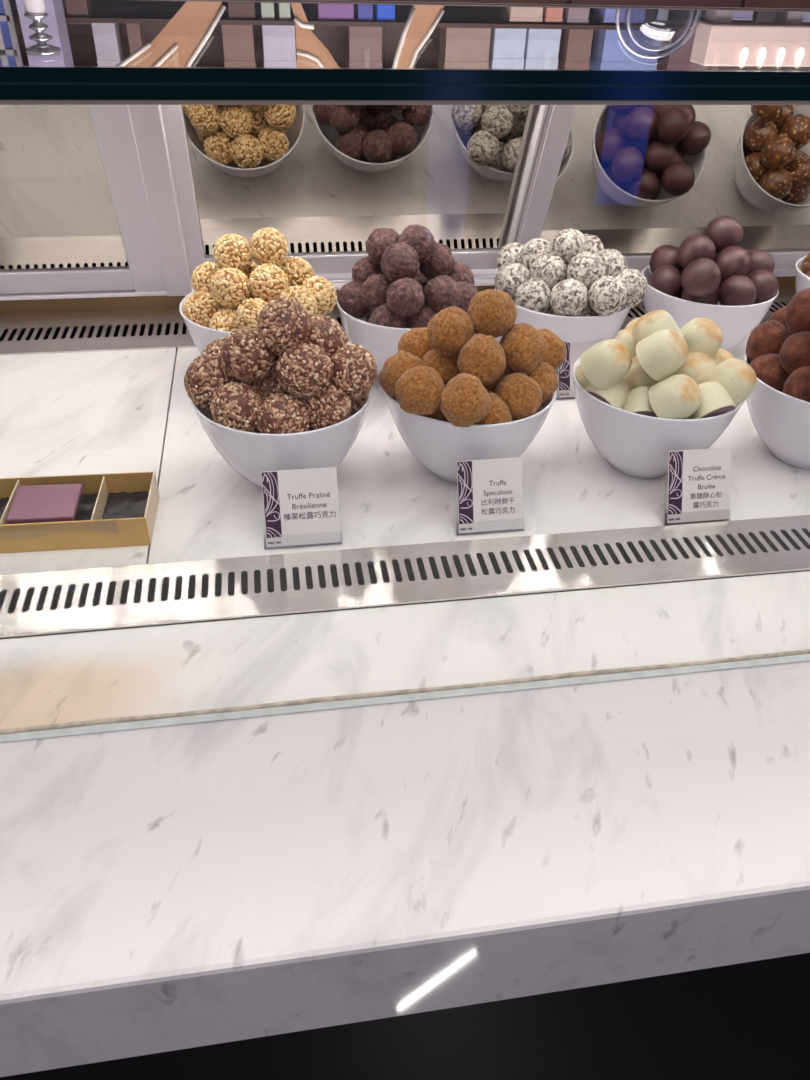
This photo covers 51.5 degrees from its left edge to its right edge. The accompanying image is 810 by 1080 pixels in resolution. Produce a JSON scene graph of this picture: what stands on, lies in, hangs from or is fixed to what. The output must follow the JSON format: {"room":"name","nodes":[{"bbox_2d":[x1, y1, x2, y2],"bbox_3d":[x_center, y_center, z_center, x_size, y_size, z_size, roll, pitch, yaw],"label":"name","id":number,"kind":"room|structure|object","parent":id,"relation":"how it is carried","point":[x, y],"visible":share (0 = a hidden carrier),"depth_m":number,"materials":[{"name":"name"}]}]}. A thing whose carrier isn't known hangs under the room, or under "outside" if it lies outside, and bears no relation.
{"room":"food shop","nodes":[
{"label":"food shop","id":0,"kind":"room"},
{"bbox_2d":[0,105,191,295],"bbox_3d":[-0.543,-0.317,0.795,0.637,0.228,0.108,-4,37,-8],"label":"mirror door","id":1,"kind":"structure","parent":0,"point":[88,199],"depth_m":0.83,"materials":[{"name":"white plastic"}]},
{"bbox_2d":[0,269,794,300],"bbox_3d":[0.186,-0.323,1.018,2.180,0.007,0.049,-4,37,-8],"label":"door track","id":2,"kind":"object","parent":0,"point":[482,277],"visible":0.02,"depth_m":0.93,"materials":[{"name":"white plastic"}]},
{"bbox_2d":[161,105,540,279],"bbox_3d":[-0.045,-0.367,0.873,0.420,0.215,0.102,-4,37,-8],"label":"mirror door","id":3,"kind":"structure","parent":2,"relation":"on","point":[325,177],"depth_m":0.86,"materials":[{"name":"white plastic"}]},
{"bbox_2d":[508,105,809,271],"bbox_3d":[0.556,-0.396,0.948,0.878,0.225,0.107,-4,37,-8],"label":"mirror door","id":4,"kind":"structure","parent":2,"relation":"on","point":[638,179],"depth_m":0.89,"materials":[{"name":"white plastic"}]},
{"bbox_3d":[1.352,0.607,1.487,9.000,0.020,9.200,-4,37,-8],"label":"floor","id":5,"kind":"structure","parent":0,"visible":0},
{"bbox_2d":[0,953,809,1079],"bbox_3d":[0.224,0.314,1.081,2.200,0.874,0.740,-4,37,-8],"label":"counter base","id":6,"kind":"object","parent":5,"relation":"on","point":[748,1020],"visible":0.02,"depth_m":0.63,"materials":[{"name":"black"}]},
{"bbox_2d":[0,348,176,574],"bbox_3d":[-0.536,-0.058,0.713,0.650,0.030,0.376,-4,37,-8],"label":"shelf","id":7,"kind":"object","parent":6,"relation":"on","point":[97,412],"visible":0.65,"depth_m":0.77,"materials":[{"name":"stone"}]},
{"bbox_2d":[0,471,159,553],"bbox_3d":[-0.313,-0.018,0.624,0.245,0.024,0.064,-3,37,-7],"label":"box","id":8,"kind":"object","parent":7,"relation":"on","point":[115,509],"visible":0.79,"depth_m":0.62,"materials":[{"name":"wood"}]},
{"bbox_2d":[6,483,82,523],"bbox_3d":[-0.267,-0.027,0.624,0.047,0.008,0.041,-3,37,-6],"label":"chocolate square","id":9,"kind":"object","parent":8,"relation":"on","point":[58,502],"visible":1,"depth_m":0.62,"materials":[{"name":"food"}]},
{"bbox_2d":[0,276,795,354],"bbox_3d":[0.192,-0.271,1.004,2.180,0.060,0.112,-4,37,-8],"label":"vent grille","id":10,"kind":"object","parent":6,"relation":"on","point":[38,326],"visible":0.26,"depth_m":0.95,"materials":[{"name":"metal"}]},
{"bbox_2d":[0,571,809,1076],"bbox_3d":[0.286,0.123,0.544,2.200,0.074,0.234,-4,37,-8],"label":"countertop","id":11,"kind":"structure","parent":6,"relation":"on","point":[183,886],"depth_m":0.44,"materials":[{"name":"stone"}]},
{"bbox_2d":[0,515,809,638],"bbox_3d":[0.263,0.016,0.648,2.180,0.031,0.064,-4,37,-8],"label":"vent grille","id":12,"kind":"object","parent":11,"relation":"on","point":[197,591],"visible":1,"depth_m":0.60,"materials":[{"name":"metal"}]},
{"bbox_2d":[0,649,809,742],"bbox_3d":[0.286,-0.055,0.452,2.200,0.325,0.010,-4,37,-8],"label":"glass","id":13,"kind":"object","parent":11,"relation":"on","point":[395,696],"visible":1,"depth_m":0.51,"materials":[{"name":"glass"}]},
{"bbox_2d":[0,0,809,104],"bbox_3d":[0.270,-0.267,0.453,2.200,0.011,0.276,-4,37,-8],"label":"glass shelf","id":14,"kind":"object","parent":13,"relation":"on","point":[50,49],"depth_m":0.33,"materials":[{"name":"teal"}]},
{"bbox_2d":[148,331,809,563],"bbox_3d":[0.550,-0.137,0.868,1.549,0.030,0.376,-4,37,-8],"label":"shelf","id":15,"kind":"object","parent":6,"relation":"on","point":[206,510],"visible":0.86,"depth_m":0.69,"materials":[{"name":"stone"}]},
{"bbox_2d":[179,291,325,352],"bbox_3d":[-0.143,-0.192,0.819,0.139,0.079,0.139,26,43,29],"label":"porcelain bowl","id":16,"kind":"object","parent":15,"relation":"on","point":[202,336],"visible":0.09,"depth_m":0.76,"materials":[{"name":"white"}]},
{"bbox_2d":[183,291,221,327],"bbox_3d":[-0.188,-0.213,0.783,0.035,0.036,0.036,-10,38,-15],"label":"truffle","id":17,"kind":"object","parent":16,"relation":"in","point":[199,308],"visible":0.73,"depth_m":0.77,"materials":[{"name":"brown"}]},
{"bbox_2d":[235,298,267,329],"bbox_3d":[-0.134,-0.199,0.753,0.036,0.036,0.036,-11,39,-16],"label":"truffle","id":18,"kind":"object","parent":16,"relation":"in","point":[247,313],"visible":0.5,"depth_m":0.74,"materials":[{"name":"brown"}]},
{"bbox_2d":[249,263,288,302],"bbox_3d":[-0.124,-0.233,0.763,0.036,0.036,0.036,28,44,30],"label":"truffle","id":19,"kind":"object","parent":16,"relation":"in","point":[267,281],"visible":0.88,"depth_m":0.75,"materials":[{"name":"brown"}]},
{"bbox_2d":[301,276,336,315],"bbox_3d":[-0.080,-0.224,0.773,0.036,0.036,0.036,21,41,23],"label":"truffle","id":20,"kind":"object","parent":16,"relation":"in","point":[323,290],"visible":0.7,"depth_m":0.76,"materials":[{"name":"brown"}]},
{"label":"truffle","id":21,"kind":"object","parent":16,"relation":"in","visible":0},
{"bbox_2d":[209,307,237,331],"bbox_3d":[-0.161,-0.195,0.770,0.035,0.036,0.036,-9,38,-14],"label":"truffle","id":22,"kind":"object","parent":21,"relation":"on","point":[224,318],"visible":0.41,"depth_m":0.76,"materials":[{"name":"brown"}]},
{"bbox_2d":[210,267,249,308],"bbox_3d":[-0.158,-0.228,0.760,0.036,0.036,0.036,20,40,22],"label":"truffle","id":23,"kind":"object","parent":22,"relation":"on","point":[229,287],"visible":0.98,"depth_m":0.75,"materials":[{"name":"brown"}]},
{"bbox_2d":[212,233,252,271],"bbox_3d":[-0.157,-0.261,0.767,0.036,0.036,0.035,-22,43,-29],"label":"truffle","id":24,"kind":"object","parent":23,"relation":"on","point":[231,250],"visible":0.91,"depth_m":0.76,"materials":[{"name":"brown"}]},
{"label":"truffle","id":25,"kind":"object","parent":16,"relation":"in","visible":0},
{"label":"truffle","id":26,"kind":"object","parent":25,"relation":"on","visible":0},
{"bbox_2d":[279,257,314,286],"bbox_3d":[-0.104,-0.250,0.800,0.036,0.036,0.035,-10,38,-15],"label":"truffle","id":27,"kind":"object","parent":26,"relation":"on","point":[298,270],"visible":0.58,"depth_m":0.79,"materials":[{"name":"brown"}]},
{"bbox_2d":[191,381,371,488],"bbox_3d":[-0.097,-0.085,0.677,0.139,0.079,0.139,23,42,25],"label":"porcelain bowl","id":28,"kind":"object","parent":15,"relation":"on","point":[249,454],"visible":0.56,"depth_m":0.62,"materials":[{"name":"white"}]},
{"bbox_2d":[184,353,238,409],"bbox_3d":[-0.146,-0.119,0.633,0.038,0.042,0.040,25,42,27],"label":"truffle","id":29,"kind":"object","parent":28,"relation":"in","point":[204,375],"visible":0.72,"depth_m":0.62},
{"bbox_2d":[257,392,309,433],"bbox_3d":[-0.090,-0.087,0.620,0.038,0.041,0.040,-16,41,-23],"label":"truffle","id":30,"kind":"object","parent":28,"relation":"in","point":[280,413],"visible":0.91,"depth_m":0.60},
{"bbox_2d":[351,394,366,415],"bbox_3d":[-0.050,-0.111,0.662,0.041,0.041,0.039,-12,39,-17],"label":"truffle","id":31,"kind":"object","parent":28,"relation":"in","point":[357,404],"visible":0.08,"depth_m":0.65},
{"bbox_2d":[306,315,347,357],"bbox_3d":[-0.064,-0.150,0.639,0.042,0.040,0.039,-14,40,-20],"label":"truffle","id":32,"kind":"object","parent":31,"relation":"on","point":[326,333],"visible":0.48,"depth_m":0.62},
{"bbox_2d":[330,344,376,400],"bbox_3d":[-0.040,-0.126,0.633,0.038,0.042,0.040,-2,37,-5],"label":"truffle","id":33,"kind":"object","parent":31,"relation":"on","point":[354,366],"visible":0.93,"depth_m":0.62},
{"label":"nut praline","id":34,"kind":"object","parent":28,"relation":"in","visible":0},
{"bbox_2d":[210,381,262,432],"bbox_3d":[-0.124,-0.096,0.622,0.040,0.041,0.040,23,41,25],"label":"truffle","id":35,"kind":"object","parent":34,"relation":"on","point":[234,405],"visible":0.88,"depth_m":0.61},
{"bbox_2d":[242,366,290,401],"bbox_3d":[-0.106,-0.114,0.646,0.041,0.040,0.038,2,37,0],"label":"truffle","id":36,"kind":"object","parent":34,"relation":"on","point":[269,385],"visible":0.27,"depth_m":0.63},
{"bbox_2d":[220,328,274,381],"bbox_3d":[-0.116,-0.136,0.618,0.040,0.040,0.040,-6,38,-11],"label":"truffle","id":37,"kind":"object","parent":36,"relation":"on","point":[243,354],"visible":0.96,"depth_m":0.60,"materials":[{"name":"food"}]},
{"label":"nut praline","id":38,"kind":"object","parent":28,"relation":"in","visible":0},
{"bbox_2d":[302,384,352,429],"bbox_3d":[-0.059,-0.098,0.632,0.040,0.041,0.040,15,39,17],"label":"truffle","id":39,"kind":"object","parent":38,"relation":"on","point":[332,406],"visible":0.82,"depth_m":0.62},
{"bbox_2d":[275,343,333,397],"bbox_3d":[-0.073,-0.124,0.613,0.042,0.040,0.038,-12,39,-18],"label":"truffle","id":40,"kind":"object","parent":39,"relation":"on","point":[304,370],"visible":1,"depth_m":0.60,"materials":[{"name":"food"}]},
{"bbox_2d":[257,296,310,355],"bbox_3d":[-0.088,-0.155,0.611,0.039,0.041,0.040,2,37,0],"label":"truffle","id":41,"kind":"object","parent":40,"relation":"on","point":[283,323],"visible":0.97,"depth_m":0.60,"materials":[{"name":"food"}]},
{"bbox_2d":[260,467,341,551],"bbox_3d":[-0.076,-0.022,0.617,0.058,0.055,0.027,-4,37,-8],"label":"name card","id":42,"kind":"object","parent":15,"relation":"on","point":[301,506],"visible":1,"depth_m":0.62,"materials":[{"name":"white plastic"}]},
{"bbox_2d":[337,300,409,376],"bbox_3d":[0.003,-0.200,0.835,0.139,0.079,0.139,26,43,29],"label":"porcelain bowl","id":43,"kind":"object","parent":15,"relation":"on","point":[382,342],"visible":0.23,"depth_m":0.78,"materials":[{"name":"white"}]},
{"bbox_2d":[337,282,370,318],"bbox_3d":[-0.047,-0.230,0.805,0.034,0.036,0.035,23,42,26],"label":"truffle","id":44,"kind":"object","parent":43,"relation":"in","point":[349,299],"visible":0.76,"depth_m":0.79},
{"label":"truffle","id":45,"kind":"object","parent":43,"relation":"in","visible":0},
{"bbox_2d":[448,261,473,284],"bbox_3d":[0.050,-0.254,0.819,0.035,0.036,0.035,-29,46,-34],"label":"truffle","id":46,"kind":"object","parent":45,"relation":"on","point":[461,272],"visible":0.37,"depth_m":0.80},
{"bbox_2d":[419,242,454,279],"bbox_3d":[0.030,-0.264,0.799,0.035,0.036,0.035,-24,44,-30],"label":"truffle","id":47,"kind":"object","parent":46,"relation":"on","point":[441,262],"visible":0.69,"depth_m":0.79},
{"bbox_2d":[399,224,434,263],"bbox_3d":[0.011,-0.273,0.777,0.034,0.036,0.036,10,37,10],"label":"truffle","id":48,"kind":"object","parent":47,"relation":"on","point":[419,237],"visible":0.72,"depth_m":0.76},
{"label":"truffle","id":49,"kind":"object","parent":43,"relation":"in","visible":0},
{"bbox_2d":[352,256,385,282],"bbox_3d":[-0.035,-0.256,0.813,0.035,0.036,0.034,-16,40,-22],"label":"truffle","id":50,"kind":"object","parent":49,"relation":"on","point":[365,267],"visible":0.53,"depth_m":0.80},
{"bbox_2d":[366,228,399,265],"bbox_3d":[-0.019,-0.276,0.790,0.034,0.035,0.036,18,40,21],"label":"truffle","id":51,"kind":"object","parent":50,"relation":"on","point":[379,239],"visible":0.66,"depth_m":0.78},
{"label":"truffle","id":52,"kind":"object","parent":43,"relation":"in","visible":0},
{"bbox_2d":[368,303,406,327],"bbox_3d":[-0.015,-0.202,0.778,0.035,0.036,0.034,25,42,27],"label":"truffle","id":53,"kind":"object","parent":52,"relation":"on","point":[381,315],"visible":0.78,"depth_m":0.76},
{"bbox_2d":[360,274,392,310],"bbox_3d":[-0.024,-0.230,0.785,0.034,0.035,0.035,-14,40,-21],"label":"truffle","id":54,"kind":"object","parent":53,"relation":"on","point":[374,290],"visible":0.69,"depth_m":0.77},
{"bbox_2d":[380,242,419,281],"bbox_3d":[-0.004,-0.251,0.761,0.035,0.036,0.034,15,39,16],"label":"truffle","id":55,"kind":"object","parent":54,"relation":"on","point":[399,260],"visible":0.97,"depth_m":0.75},
{"bbox_2d":[386,277,424,316],"bbox_3d":[0.000,-0.219,0.759,0.034,0.035,0.035,2,37,-1],"label":"truffle","id":56,"kind":"object","parent":53,"relation":"on","point":[405,297],"visible":1,"depth_m":0.75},
{"label":"truffle","id":57,"kind":"object","parent":43,"relation":"in","visible":0},
{"bbox_2d":[406,303,436,328],"bbox_3d":[0.017,-0.203,0.784,0.035,0.035,0.035,-25,45,-32],"label":"truffle","id":58,"kind":"object","parent":57,"relation":"on","point":[421,319],"visible":0.41,"depth_m":0.77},
{"bbox_2d":[423,275,460,312],"bbox_3d":[0.035,-0.226,0.772,0.035,0.035,0.034,31,46,33],"label":"truffle","id":59,"kind":"object","parent":58,"relation":"on","point":[441,292],"visible":0.89,"depth_m":0.76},
{"bbox_2d":[384,390,556,483],"bbox_3d":[0.051,-0.094,0.696,0.139,0.079,0.139,23,42,25],"label":"porcelain bowl","id":60,"kind":"object","parent":15,"relation":"on","point":[438,445],"visible":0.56,"depth_m":0.64,"materials":[{"name":"white"}]},
{"bbox_2d":[379,350,424,399],"bbox_3d":[-0.001,-0.128,0.649,0.038,0.038,0.037,1,37,-1],"label":"truffle","id":61,"kind":"object","parent":60,"relation":"in","point":[393,368],"visible":0.62,"depth_m":0.64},
{"bbox_2d":[395,365,445,414],"bbox_3d":[0.012,-0.111,0.622,0.038,0.038,0.038,-6,38,-12],"label":"truffle","id":62,"kind":"object","parent":60,"relation":"in","point":[419,389],"visible":1,"depth_m":0.61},
{"bbox_2d":[440,373,490,426],"bbox_3d":[0.044,-0.102,0.611,0.036,0.039,0.037,27,44,30],"label":"truffle","id":63,"kind":"object","parent":60,"relation":"in","point":[465,401],"visible":1,"depth_m":0.60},
{"bbox_2d":[474,391,511,424],"bbox_3d":[0.062,-0.092,0.639,0.037,0.038,0.037,-20,42,-26],"label":"truffle","id":64,"kind":"object","parent":60,"relation":"in","point":[499,412],"visible":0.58,"depth_m":0.62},
{"bbox_2d":[457,334,505,385],"bbox_3d":[0.057,-0.136,0.632,0.037,0.040,0.037,-4,37,-7],"label":"truffle","id":65,"kind":"object","parent":64,"relation":"on","point":[482,356],"visible":0.88,"depth_m":0.62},
{"bbox_2d":[494,372,542,419],"bbox_3d":[0.086,-0.110,0.646,0.036,0.038,0.037,-12,39,-18],"label":"truffle","id":66,"kind":"object","parent":60,"relation":"in","point":[522,394],"visible":0.8,"depth_m":0.63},
{"bbox_2d":[527,361,558,407],"bbox_3d":[0.103,-0.124,0.669,0.037,0.038,0.037,-17,41,-24],"label":"truffle","id":67,"kind":"object","parent":60,"relation":"in","point":[544,374],"visible":0.56,"depth_m":0.66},
{"bbox_2d":[499,323,546,373],"bbox_3d":[0.090,-0.147,0.649,0.036,0.039,0.037,28,44,30],"label":"truffle","id":68,"kind":"object","parent":67,"relation":"on","point":[524,346],"visible":0.93,"depth_m":0.64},
{"label":"truffle","id":69,"kind":"object","parent":60,"relation":"in","visible":0},
{"label":"truffle","id":70,"kind":"object","parent":69,"relation":"on","visible":0},
{"bbox_2d":[423,349,459,385],"bbox_3d":[0.030,-0.134,0.665,0.036,0.039,0.038,-15,40,-21],"label":"truffle","id":71,"kind":"object","parent":70,"relation":"on","point":[447,369],"visible":0.3,"depth_m":0.65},
{"bbox_2d":[427,306,474,358],"bbox_3d":[0.036,-0.158,0.642,0.036,0.040,0.038,-13,39,-19],"label":"truffle","id":72,"kind":"object","parent":71,"relation":"on","point":[449,330],"visible":0.92,"depth_m":0.63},
{"bbox_2d":[484,367,507,392],"bbox_3d":[0.065,-0.131,0.669,0.036,0.036,0.037,-20,42,-26],"label":"truffle","id":73,"kind":"object","parent":70,"relation":"on","point":[491,387],"visible":0.09,"depth_m":0.65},
{"bbox_2d":[468,289,516,337],"bbox_3d":[0.066,-0.173,0.641,0.037,0.037,0.036,-17,41,-23],"label":"truffle","id":74,"kind":"object","parent":73,"relation":"on","point":[493,312],"visible":0.98,"depth_m":0.63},
{"label":"truffle","id":75,"kind":"object","parent":60,"relation":"in","visible":0},
{"bbox_2d":[398,327,432,360],"bbox_3d":[0.013,-0.154,0.686,0.037,0.038,0.036,-22,43,-29],"label":"truffle","id":76,"kind":"object","parent":75,"relation":"on","point":[415,341],"visible":0.45,"depth_m":0.67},
{"bbox_2d":[457,457,522,532],"bbox_3d":[0.064,-0.032,0.637,0.054,0.054,0.026,-4,37,-8],"label":"name card","id":77,"kind":"object","parent":15,"relation":"on","point":[490,491],"visible":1,"depth_m":0.64,"materials":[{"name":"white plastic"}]},
{"bbox_2d":[495,288,630,374],"bbox_3d":[0.159,-0.219,0.869,0.139,0.079,0.139,26,43,29],"label":"porcelain bowl","id":78,"kind":"object","parent":15,"relation":"on","point":[575,330],"visible":0.19,"depth_m":0.80,"materials":[{"name":"white"}]},
{"bbox_2d":[495,262,529,299],"bbox_3d":[0.107,-0.256,0.832,0.036,0.037,0.036,28,44,30],"label":"truffle","id":79,"kind":"object","parent":78,"relation":"in","point":[508,279],"visible":0.62,"depth_m":0.82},
{"bbox_2d":[515,278,550,312],"bbox_3d":[0.124,-0.234,0.814,0.036,0.036,0.036,18,40,20],"label":"truffle","id":80,"kind":"object","parent":78,"relation":"in","point":[533,294],"visible":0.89,"depth_m":0.80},
{"bbox_2d":[550,278,588,316],"bbox_3d":[0.155,-0.229,0.795,0.036,0.037,0.036,9,37,9],"label":"truffle","id":81,"kind":"object","parent":78,"relation":"in","point":[569,297],"visible":1,"depth_m":0.78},
{"bbox_2d":[588,275,626,315],"bbox_3d":[0.190,-0.230,0.790,0.036,0.037,0.036,6,37,5],"label":"truffle","id":82,"kind":"object","parent":78,"relation":"in","point":[607,295],"visible":1,"depth_m":0.78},
{"bbox_2d":[613,269,647,307],"bbox_3d":[0.214,-0.242,0.808,0.037,0.036,0.036,-25,45,-32],"label":"truffle","id":83,"kind":"object","parent":78,"relation":"in","point":[635,282],"visible":0.72,"depth_m":0.79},
{"label":"truffle","id":84,"kind":"object","parent":78,"relation":"in","visible":0},
{"bbox_2d":[578,303,598,316],"bbox_3d":[0.180,-0.222,0.823,0.036,0.037,0.036,-19,42,-26],"label":"truffle","id":85,"kind":"object","parent":84,"relation":"on","point":[588,311],"visible":0.23,"depth_m":0.81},
{"bbox_2d":[567,251,605,290],"bbox_3d":[0.173,-0.256,0.802,0.036,0.036,0.036,-11,39,-17],"label":"truffle","id":86,"kind":"object","parent":85,"relation":"on","point":[586,267],"visible":0.84,"depth_m":0.79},
{"label":"truffle","id":87,"kind":"object","parent":78,"relation":"in","visible":0},
{"bbox_2d":[529,254,566,290],"bbox_3d":[0.140,-0.261,0.821,0.036,0.036,0.036,-14,40,-20],"label":"truffle","id":88,"kind":"object","parent":87,"relation":"on","point":[549,268],"visible":0.76,"depth_m":0.81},
{"bbox_2d":[550,228,587,266],"bbox_3d":[0.161,-0.286,0.823,0.036,0.036,0.036,-15,40,-21],"label":"truffle","id":89,"kind":"object","parent":88,"relation":"on","point":[566,244],"visible":0.85,"depth_m":0.81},
{"bbox_2d":[558,337,610,398],"bbox_3d":[0.175,-0.167,0.821,0.056,0.055,0.027,-4,37,-8],"label":"name card","id":90,"kind":"object","parent":15,"relation":"on","point":[574,352],"visible":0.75,"depth_m":0.82,"materials":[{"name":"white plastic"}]},
{"bbox_2d":[572,358,744,478],"bbox_3d":[0.206,-0.100,0.711,0.139,0.079,0.139,26,43,29],"label":"porcelain bowl","id":91,"kind":"object","parent":15,"relation":"on","point":[636,445],"visible":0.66,"depth_m":0.66,"materials":[{"name":"white"}]},
{"bbox_2d":[648,374,701,418],"bbox_3d":[0.206,-0.107,0.642,0.039,0.039,0.036,25,43,28],"label":"chocolate cup","id":92,"kind":"object","parent":91,"relation":"in","point":[678,396],"visible":0.99,"depth_m":0.63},
{"bbox_2d":[636,329,687,380],"bbox_3d":[0.197,-0.143,0.645,0.039,0.039,0.036,25,43,28],"label":"truffle","id":93,"kind":"object","parent":92,"relation":"on","point":[662,353],"visible":1,"depth_m":0.63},
{"bbox_2d":[688,381,735,418],"bbox_3d":[0.235,-0.103,0.654,0.036,0.039,0.038,-18,41,-24],"label":"chocolate cup","id":94,"kind":"object","parent":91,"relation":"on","point":[716,400],"visible":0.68,"depth_m":0.64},
{"bbox_2d":[712,348,734,365],"bbox_3d":[0.254,-0.142,0.696,0.038,0.034,0.036,13,38,14],"label":"chocolate cup","id":95,"kind":"object","parent":91,"relation":"in","point":[721,355],"visible":0.16,"depth_m":0.68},
{"bbox_2d":[680,317,722,357],"bbox_3d":[0.237,-0.162,0.681,0.039,0.037,0.036,19,40,22],"label":"truffle","id":96,"kind":"object","parent":95,"relation":"on","point":[700,334],"visible":0.52,"depth_m":0.67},
{"bbox_2d":[710,358,756,406],"bbox_3d":[0.256,-0.125,0.662,0.039,0.036,0.036,11,38,12],"label":"chocolate cup","id":97,"kind":"object","parent":91,"relation":"in","point":[738,378],"visible":0.81,"depth_m":0.65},
{"label":"chocolate cup","id":98,"kind":"object","parent":91,"relation":"in","visible":0},
{"label":"chocolate cup","id":99,"kind":"object","parent":98,"relation":"on","visible":0},
{"bbox_2d":[670,351,715,384],"bbox_3d":[0.230,-0.134,0.673,0.036,0.033,0.037,9,37,9],"label":"chocolate cup","id":100,"kind":"object","parent":99,"relation":"on","point":[699,366],"visible":0.47,"depth_m":0.66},
{"label":"chocolate cup","id":101,"kind":"object","parent":91,"relation":"in","visible":0},
{"label":"chocolate cup","id":102,"kind":"object","parent":101,"relation":"on","visible":0},
{"bbox_2d":[623,356,659,389],"bbox_3d":[0.195,-0.133,0.683,0.037,0.033,0.037,-12,39,-18],"label":"chocolate cup","id":103,"kind":"object","parent":102,"relation":"on","point":[636,377],"visible":0.26,"depth_m":0.67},
{"bbox_2d":[632,309,682,344],"bbox_3d":[0.200,-0.163,0.665,0.040,0.038,0.036,10,37,10],"label":"truffle","id":104,"kind":"object","parent":103,"relation":"on","point":[654,321],"visible":0.55,"depth_m":0.65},
{"bbox_3d":[0.179,-0.092,0.691,0.036,0.029,0.036,3,29,-41],"label":"chocolate cup","id":105,"kind":"object","parent":91,"relation":"in","visible":0},
{"bbox_2d":[585,379,630,408],"bbox_3d":[0.162,-0.114,0.676,0.036,0.039,0.037,27,43,29],"label":"chocolate cup","id":106,"kind":"object","parent":105,"relation":"on","point":[615,396],"visible":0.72,"depth_m":0.66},
{"bbox_2d":[580,339,631,389],"bbox_3d":[0.157,-0.138,0.658,0.040,0.038,0.036,18,40,20],"label":"chocolate cup","id":107,"kind":"object","parent":106,"relation":"on","point":[606,363],"visible":1,"depth_m":0.65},
{"bbox_2d":[667,447,731,523],"bbox_3d":[0.229,-0.041,0.655,0.054,0.055,0.027,-4,37,-8],"label":"name card","id":108,"kind":"object","parent":15,"relation":"on","point":[698,479],"visible":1,"depth_m":0.65,"materials":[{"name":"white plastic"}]},
{"bbox_2d":[641,265,778,351],"bbox_3d":[0.316,-0.239,0.901,0.139,0.079,0.139,23,42,25],"label":"porcelain bowl","id":109,"kind":"object","parent":15,"relation":"on","point":[736,323],"visible":0.28,"depth_m":0.84,"materials":[{"name":"white"}]},
{"bbox_2d":[648,265,682,296],"bbox_3d":[0.270,-0.266,0.871,0.036,0.037,0.037,-13,39,-19],"label":"chocolate","id":110,"kind":"object","parent":109,"relation":"in","point":[666,279],"visible":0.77,"depth_m":0.86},
{"bbox_2d":[677,235,715,268],"bbox_3d":[0.295,-0.290,0.851,0.037,0.036,0.036,7,37,7],"label":"chocolate","id":111,"kind":"object","parent":110,"relation":"on","point":[694,247],"visible":0.72,"depth_m":0.84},
{"bbox_2d":[681,258,720,296],"bbox_3d":[0.290,-0.257,0.823,0.038,0.036,0.035,-9,38,-14],"label":"chocolate","id":112,"kind":"object","parent":109,"relation":"in","point":[701,277],"visible":1,"depth_m":0.81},
{"bbox_2d":[746,270,777,303],"bbox_3d":[0.361,-0.257,0.857,0.035,0.037,0.037,-14,40,-21],"label":"chocolate","id":113,"kind":"object","parent":109,"relation":"in","point":[765,282],"visible":0.65,"depth_m":0.84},
{"bbox_3d":[0.338,-0.229,0.870,0.035,0.037,0.038,-15,11,11],"label":"chocolate","id":114,"kind":"object","parent":109,"relation":"in","visible":0},
{"bbox_2d":[718,275,756,305],"bbox_3d":[0.332,-0.245,0.839,0.036,0.037,0.037,9,37,10],"label":"chocolate","id":115,"kind":"object","parent":114,"relation":"on","point":[736,290],"visible":0.92,"depth_m":0.82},
{"bbox_2d":[714,246,749,281],"bbox_3d":[0.330,-0.278,0.848,0.035,0.037,0.038,12,38,13],"label":"chocolate","id":116,"kind":"object","parent":115,"relation":"on","point":[731,260],"visible":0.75,"depth_m":0.83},
{"label":"chocolate","id":117,"kind":"object","parent":109,"relation":"in","visible":0},
{"label":"chocolate","id":118,"kind":"object","parent":117,"relation":"on","visible":0},
{"bbox_2d":[704,215,742,252],"bbox_3d":[0.324,-0.311,0.855,0.037,0.037,0.036,4,37,3],"label":"chocolate","id":119,"kind":"object","parent":118,"relation":"on","point":[724,231],"visible":0.85,"depth_m":0.84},
{"bbox_2d":[744,354,809,469],"bbox_3d":[0.357,-0.109,0.730,0.139,0.079,0.139,23,42,25],"label":"porcelain bowl","id":120,"kind":"object","parent":15,"relation":"on","point":[781,420],"visible":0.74,"depth_m":0.70,"materials":[{"name":"white"}]},
{"bbox_2d":[746,320,790,361],"bbox_3d":[0.314,-0.168,0.724,0.037,0.040,0.036,17,39,20],"label":"truffle","id":121,"kind":"object","parent":120,"relation":"in","point":[767,337],"visible":0.62,"depth_m":0.71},
{"bbox_2d":[782,366,809,401],"bbox_3d":[0.325,-0.120,0.677,0.038,0.039,0.035,16,39,17],"label":"truffle","id":122,"kind":"object","parent":120,"relation":"in","point":[797,385],"visible":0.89,"depth_m":0.67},
{"label":"truffle","id":123,"kind":"object","parent":120,"relation":"in","visible":0},
{"bbox_2d":[749,353,789,390],"bbox_3d":[0.310,-0.140,0.713,0.039,0.037,0.037,27,44,30],"label":"truffle","id":124,"kind":"object","parent":123,"relation":"on","point":[767,368],"visible":0.41,"depth_m":0.70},
{"bbox_2d":[779,331,809,374],"bbox_3d":[0.326,-0.151,0.688,0.036,0.039,0.037,13,38,14],"label":"truffle","id":125,"kind":"object","parent":124,"relation":"on","point":[794,354],"visible":0.85,"depth_m":0.68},
{"bbox_2d":[785,288,809,333],"bbox_3d":[0.331,-0.185,0.687,0.037,0.039,0.036,-26,45,-32],"label":"truffle","id":126,"kind":"object","parent":125,"relation":"on","point":[797,311],"visible":0.93,"depth_m":0.68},
{"bbox_2d":[338,0,809,8],"bbox_3d":[0.465,-1.529,3.058,4.800,1.469,0.504,-4,37,-8],"label":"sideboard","id":127,"kind":"object","parent":5,"relation":"on","point":[789,4],"visible":0.02,"depth_m":2.69,"materials":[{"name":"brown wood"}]},
{"label":"truffle","id":128,"kind":"object","parent":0,"visible":0},
{"label":"truffle","id":129,"kind":"object","parent":128,"relation":"on","visible":0},
{"bbox_2d":[249,227,287,266],"bbox_3d":[-0.125,-0.268,0.771,0.036,0.036,0.036,-1,37,-4],"label":"truffle","id":130,"kind":"object","parent":129,"relation":"on","point":[267,245],"visible":0.98,"depth_m":0.76,"materials":[{"name":"brown"}]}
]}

